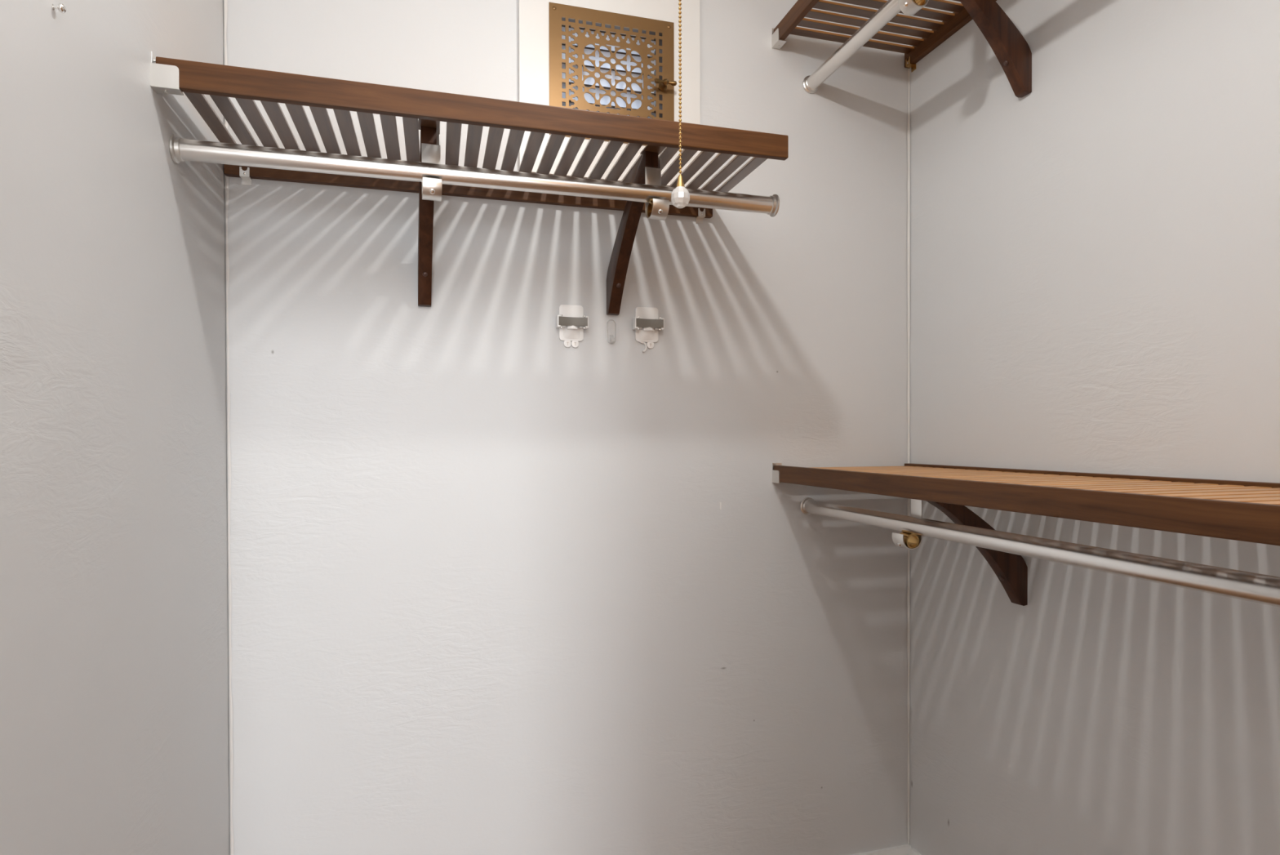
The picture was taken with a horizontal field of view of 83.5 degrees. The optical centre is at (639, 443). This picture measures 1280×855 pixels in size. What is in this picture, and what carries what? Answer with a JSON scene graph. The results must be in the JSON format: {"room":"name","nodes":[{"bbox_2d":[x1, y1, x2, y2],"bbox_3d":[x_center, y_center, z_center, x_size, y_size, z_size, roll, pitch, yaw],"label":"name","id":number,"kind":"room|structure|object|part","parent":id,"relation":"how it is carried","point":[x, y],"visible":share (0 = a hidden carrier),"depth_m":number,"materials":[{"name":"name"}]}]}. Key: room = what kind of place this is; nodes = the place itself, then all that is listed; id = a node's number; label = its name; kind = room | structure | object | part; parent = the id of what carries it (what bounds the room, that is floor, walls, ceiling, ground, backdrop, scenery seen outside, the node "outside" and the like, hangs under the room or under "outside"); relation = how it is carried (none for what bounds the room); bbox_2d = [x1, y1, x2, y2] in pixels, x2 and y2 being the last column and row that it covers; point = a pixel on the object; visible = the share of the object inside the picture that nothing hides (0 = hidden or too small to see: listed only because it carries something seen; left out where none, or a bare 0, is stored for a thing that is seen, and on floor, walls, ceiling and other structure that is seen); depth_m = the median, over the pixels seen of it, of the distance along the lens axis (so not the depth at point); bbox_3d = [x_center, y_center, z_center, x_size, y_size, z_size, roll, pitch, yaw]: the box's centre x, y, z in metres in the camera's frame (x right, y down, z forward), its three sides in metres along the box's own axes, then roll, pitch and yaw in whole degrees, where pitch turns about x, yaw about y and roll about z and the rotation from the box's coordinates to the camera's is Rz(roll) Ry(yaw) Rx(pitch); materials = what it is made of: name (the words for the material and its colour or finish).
{"room":"walk-in closet","nodes":[
{"label":"walk-in closet","id":0,"kind":"room"},
{"bbox_2d":[0,0,230,854],"bbox_3d":[-0.662,-0.046,0.604,0.120,2.515,1.765,0,1,-16],"label":"wall","id":1,"kind":"structure","parent":0,"point":[114,687],"depth_m":0.94,"materials":[{"name":"paint"}]},
{"bbox_2d":[51,3,66,13],"bbox_3d":[-0.654,-0.490,0.806,0.012,0.010,0.010,0,1,-16],"label":"peg","id":2,"kind":"object","parent":1,"relation":"attached to","point":[61,7],"visible":1,"depth_m":0.80,"materials":[{"name":"silver metal"}]},
{"bbox_2d":[150,51,183,95],"bbox_3d":[-0.724,-0.566,1.098,0.038,0.054,0.026,0,1,-16],"label":"clip","id":3,"kind":"object","parent":1,"relation":"attached to","point":[164,78],"visible":0.94,"depth_m":1.09,"materials":[{"name":"white plastic"}]},
{"bbox_2d":[223,0,908,854],"bbox_3d":[-0.078,-0.057,1.741,1.868,2.515,0.137,0,1,-16],"label":"wall","id":4,"kind":"structure","parent":0,"point":[499,586],"depth_m":1.66,"materials":[{"name":"paint"}]},
{"bbox_2d":[223,0,234,854],"bbox_3d":[-0.841,-0.115,1.465,0.006,2.389,0.006,0,1,-16],"label":"trim","id":5,"kind":"structure","parent":4,"relation":"attached to","point":[225,2],"depth_m":1.47,"materials":[{"name":"white paint"}]},
{"bbox_2d":[239,166,251,185],"bbox_3d":[-0.807,-0.547,1.465,0.018,0.030,0.021,0,1,-16],"label":"clip","id":6,"kind":"object","parent":4,"relation":"attached to","point":[244,175],"visible":1,"depth_m":1.46,"materials":[{"name":"white plastic"}]},
{"bbox_2d":[417,119,441,306],"bbox_3d":[-0.412,-0.438,1.392,0.039,0.280,0.380,0,1,-18],"label":"shelf bracket","id":7,"kind":"object","parent":4,"relation":"attached to","point":[430,189],"visible":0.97,"depth_m":1.42,"materials":[{"name":"brown wood"}]},
{"bbox_3d":[-0.371,-0.575,1.263,0.037,0.003,0.112,0,1,-18],"label":"mounting plate","id":8,"kind":"part","parent":7,"relation":"part of","materials":[{"name":"brown wood"}]},
{"bbox_2d":[155,57,788,218],"bbox_3d":[-0.280,-0.568,1.420,1.063,0.044,0.397,0,1,-16],"label":"slatted shelf","id":9,"kind":"object","parent":4,"relation":"attached to","point":[221,82],"visible":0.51,"depth_m":1.32,"materials":[{"name":"brown wood"}]},
{"bbox_3d":[-0.335,-0.570,1.602,1.059,0.044,0.017,0,1,-16],"label":"rail","id":10,"kind":"part","parent":9,"relation":"part of","materials":[{"name":"brown wood"}]},
{"bbox_3d":[-0.226,-0.567,1.237,1.059,0.044,0.016,0,1,-16],"label":"rail","id":11,"kind":"part","parent":9,"relation":"part of","materials":[{"name":"brown wood"}]},
{"bbox_2d":[555,304,588,347],"bbox_3d":[-0.156,-0.272,1.648,0.072,0.098,0.030,0,1,-16],"label":"holder","id":12,"kind":"object","parent":4,"relation":"attached to","point":[571,322],"visible":1,"depth_m":1.65,"materials":[{"name":"white plastic"}]},
{"bbox_3d":[-0.158,-0.279,1.654,0.057,0.083,0.018,0,1,-16],"label":"plate","id":13,"kind":"part","parent":12,"relation":"part of","materials":[{"name":"white plastic"}]},
{"bbox_3d":[-0.156,-0.278,1.647,0.072,0.030,0.026,0,1,-16],"label":"clamp frame","id":14,"kind":"part","parent":12,"relation":"part of","materials":[{"name":"white plastic"}]},
{"bbox_2d":[518,0,700,189],"bbox_3d":[-0.066,-0.879,1.676,0.432,0.530,0.018,0,1,-16],"label":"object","id":15,"kind":"structure","parent":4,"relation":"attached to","point":[533,15],"depth_m":1.66,"materials":[{"name":"white paint"}]},
{"bbox_2d":[548,2,676,146],"bbox_3d":[-0.058,-0.851,1.650,0.298,0.298,0.036,0,1,-16],"label":"vent grille","id":16,"kind":"object","parent":15,"relation":"attached to","point":[557,11],"visible":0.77,"depth_m":1.66,"materials":[{"name":"brown metal"}]},
{"bbox_3d":[0.057,-0.844,1.682,0.021,0.021,0.034,0,1,-16],"label":"lever post","id":17,"kind":"part","parent":16,"relation":"part of","materials":[{"name":"gold metal"}]},
{"bbox_2d":[606,144,669,315],"bbox_3d":[-0.005,-0.440,1.508,0.039,0.280,0.380,0,1,-18],"label":"shelf bracket","id":18,"kind":"object","parent":4,"relation":"attached to","point":[649,171],"visible":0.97,"depth_m":1.54,"materials":[{"name":"brown wood"}]},
{"bbox_2d":[168,133,779,217],"bbox_3d":[-0.244,-0.486,1.323,1.084,0.044,0.044,0,1,-16],"label":"closet rod","id":19,"kind":"object","parent":18,"relation":"attached to","point":[180,149],"visible":1,"depth_m":1.28,"materials":[{"name":"silver metal"}]},
{"bbox_3d":[0.036,-0.577,1.379,0.037,0.003,0.112,0,1,-18],"label":"mounting plate","id":20,"kind":"part","parent":18,"relation":"part of","materials":[{"name":"brown wood"}]},
{"bbox_2d":[632,306,664,351],"bbox_3d":[0.019,-0.271,1.698,0.072,0.107,0.030,0,1,-16],"label":"holder","id":21,"kind":"object","parent":4,"relation":"attached to","point":[646,324],"visible":1,"depth_m":1.70,"materials":[{"name":"white plastic"}]},
{"bbox_3d":[0.018,-0.283,1.704,0.057,0.083,0.018,0,1,-16],"label":"plate","id":22,"kind":"part","parent":21,"relation":"part of","materials":[{"name":"white plastic"}]},
{"bbox_3d":[0.020,-0.282,1.697,0.072,0.030,0.026,0,1,-16],"label":"clamp frame","id":23,"kind":"part","parent":21,"relation":"part of","materials":[{"name":"white plastic"}]},
{"bbox_2d":[695,208,705,223],"bbox_3d":[0.147,-0.552,1.737,0.018,0.030,0.021,0,1,-16],"label":"clip","id":24,"kind":"object","parent":4,"relation":"attached to","point":[701,215],"visible":1,"depth_m":1.73,"materials":[{"name":"white plastic"}]},
{"bbox_2d":[771,27,786,49],"bbox_3d":[0.348,-1.016,1.782,0.026,0.050,0.038,0,1,-16],"label":"clip","id":25,"kind":"object","parent":4,"relation":"attached to","point":[776,43],"visible":0.94,"depth_m":1.78,"materials":[{"name":"white plastic"}]},
{"bbox_2d":[772,462,786,483],"bbox_3d":[0.351,0.074,1.791,0.026,0.050,0.038,0,1,-16],"label":"clip","id":26,"kind":"object","parent":4,"relation":"attached to","point":[775,473],"visible":0.73,"depth_m":1.79,"materials":[{"name":"white plastic"}]},
{"bbox_2d":[850,844,911,854],"bbox_3d":[-0.049,1.140,1.696,1.609,0.122,0.019,0,1,-16],"label":"baseboard","id":27,"kind":"structure","parent":4,"relation":"attached to","point":[904,849],"depth_m":1.90,"materials":[{"name":"white paint"}]},
{"bbox_2d":[906,25,910,843],"bbox_3d":[0.716,-0.123,1.909,0.007,2.389,0.007,0,1,-16],"label":"trim","id":28,"kind":"structure","parent":4,"relation":"attached to","point":[908,69],"depth_m":1.91,"materials":[{"name":"white paint"}]},
{"bbox_2d":[908,0,1279,854],"bbox_3d":[1.019,-0.054,1.083,0.120,2.515,1.765,0,1,-16],"label":"wall","id":29,"kind":"structure","parent":0,"point":[1095,251],"depth_m":1.37,"materials":[{"name":"paint"}]},
{"bbox_2d":[773,0,996,68],"bbox_3d":[0.746,-1.010,1.075,0.400,0.040,1.613,0,1,-16],"label":"slatted shelf","id":30,"kind":"object","parent":29,"relation":"attached to","point":[951,23],"visible":0.84,"depth_m":1.74,"materials":[{"name":"brown wood"}]},
{"bbox_3d":[0.562,-1.009,1.020,0.016,0.040,1.609,0,1,-16],"label":"rail","id":31,"kind":"part","parent":30,"relation":"part of","materials":[{"name":"brown wood"}]},
{"bbox_3d":[0.930,-1.010,1.129,0.017,0.040,1.609,0,1,-16],"label":"rail","id":32,"kind":"part","parent":30,"relation":"part of","materials":[{"name":"brown wood"}]},
{"bbox_2d":[905,56,915,72],"bbox_3d":[0.712,-0.997,1.885,0.021,0.030,0.018,0,1,-16],"label":"clip","id":33,"kind":"object","parent":29,"relation":"attached to","point":[908,64],"visible":1,"depth_m":1.89,"materials":[{"name":"gold metal"}]},
{"bbox_2d":[907,847,921,854],"bbox_3d":[0.958,1.142,1.065,0.019,0.122,1.746,0,1,-16],"label":"baseboard","id":34,"kind":"structure","parent":29,"relation":"attached to","point":[913,851],"depth_m":1.89,"materials":[{"name":"white paint"}]},
{"bbox_2d":[892,498,1027,605],"bbox_3d":[0.646,0.208,1.484,0.380,0.280,0.039,0,1,-19],"label":"shelf bracket","id":35,"kind":"object","parent":29,"relation":"attached to","point":[1011,569],"visible":0.7,"depth_m":1.51,"materials":[{"name":"brown wood"}]},
{"bbox_2d":[899,531,919,547],"bbox_3d":[0.540,0.195,1.445,0.030,0.030,0.029,0,1,-19],"label":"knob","id":36,"kind":"object","parent":35,"relation":"on","point":[907,540],"depth_m":1.43,"materials":[{"name":"gold metal"}]},
{"bbox_2d":[800,497,1279,607],"bbox_3d":[0.651,0.166,1.057,0.044,0.044,1.616,0,1,-16],"label":"closet rod","id":37,"kind":"object","parent":35,"relation":"attached to","point":[1259,588],"visible":1,"depth_m":1.04,"materials":[{"name":"silver metal"}]},
{"bbox_2d":[897,0,1031,97],"bbox_3d":[0.645,-0.881,1.466,0.380,0.280,0.039,0,1,-19],"label":"shelf bracket","id":38,"kind":"object","parent":29,"relation":"attached to","point":[1010,47],"visible":1,"depth_m":1.50,"materials":[{"name":"brown wood"}]},
{"bbox_3d":[0.690,-0.881,1.482,0.286,0.279,0.028,0,1,-19],"label":"arm","id":39,"kind":"part","parent":38,"relation":"part of","materials":[{"name":"brown wood"}]},
{"bbox_2d":[773,462,1279,545],"bbox_3d":[0.749,0.080,1.084,0.400,0.040,1.613,0,1,-16],"label":"slatted shelf","id":40,"kind":"object","parent":29,"relation":"attached to","point":[1248,511],"visible":1,"depth_m":1.04,"materials":[{"name":"brown wood"}]},
{"bbox_3d":[0.932,0.079,1.139,0.017,0.040,1.609,0,1,-16],"label":"rail","id":41,"kind":"part","parent":40,"relation":"part of","materials":[{"name":"brown wood"}]},
{"bbox_3d":[0.895,-0.874,0.591,0.381,0.280,0.039,0,1,-16],"label":"shelf bracket","id":42,"kind":"object","parent":29,"relation":"attached to","visible":0},
{"bbox_2d":[802,0,901,93],"bbox_3d":[0.656,-0.908,1.050,0.044,0.044,1.616,0,1,-16],"label":"closet rod","id":43,"kind":"object","parent":42,"relation":"attached to","point":[811,83],"visible":1,"depth_m":1.62,"materials":[{"name":"silver metal"}]},
{"bbox_3d":[0.248,-1.333,-0.894,4.400,0.080,5.365,0,1,-16],"label":"ceiling","id":44,"kind":"structure","parent":0,"visible":0},
{"bbox_2d":[671,0,689,208],"bbox_3d":[0.076,-0.808,0.941,0.110,1.000,0.110,0,1,-16],"label":"pull chain","id":45,"kind":"object","parent":44,"relation":"hanging from","point":[680,196],"visible":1,"depth_m":0.94,"materials":[{"name":"gold metal"}]},
{"bbox_3d":[0.052,-0.739,0.935,0.004,0.783,0.004,0,1,-16],"label":"bead chain","id":46,"kind":"part","parent":45,"relation":"part of","materials":[{"name":"gold metal"}]},
{"bbox_3d":[0.053,-0.322,0.938,0.025,0.026,0.025,0,1,-16],"label":"chain knob","id":47,"kind":"part","parent":45,"relation":"part of","materials":[{"name":"clear glass"}]}
]}

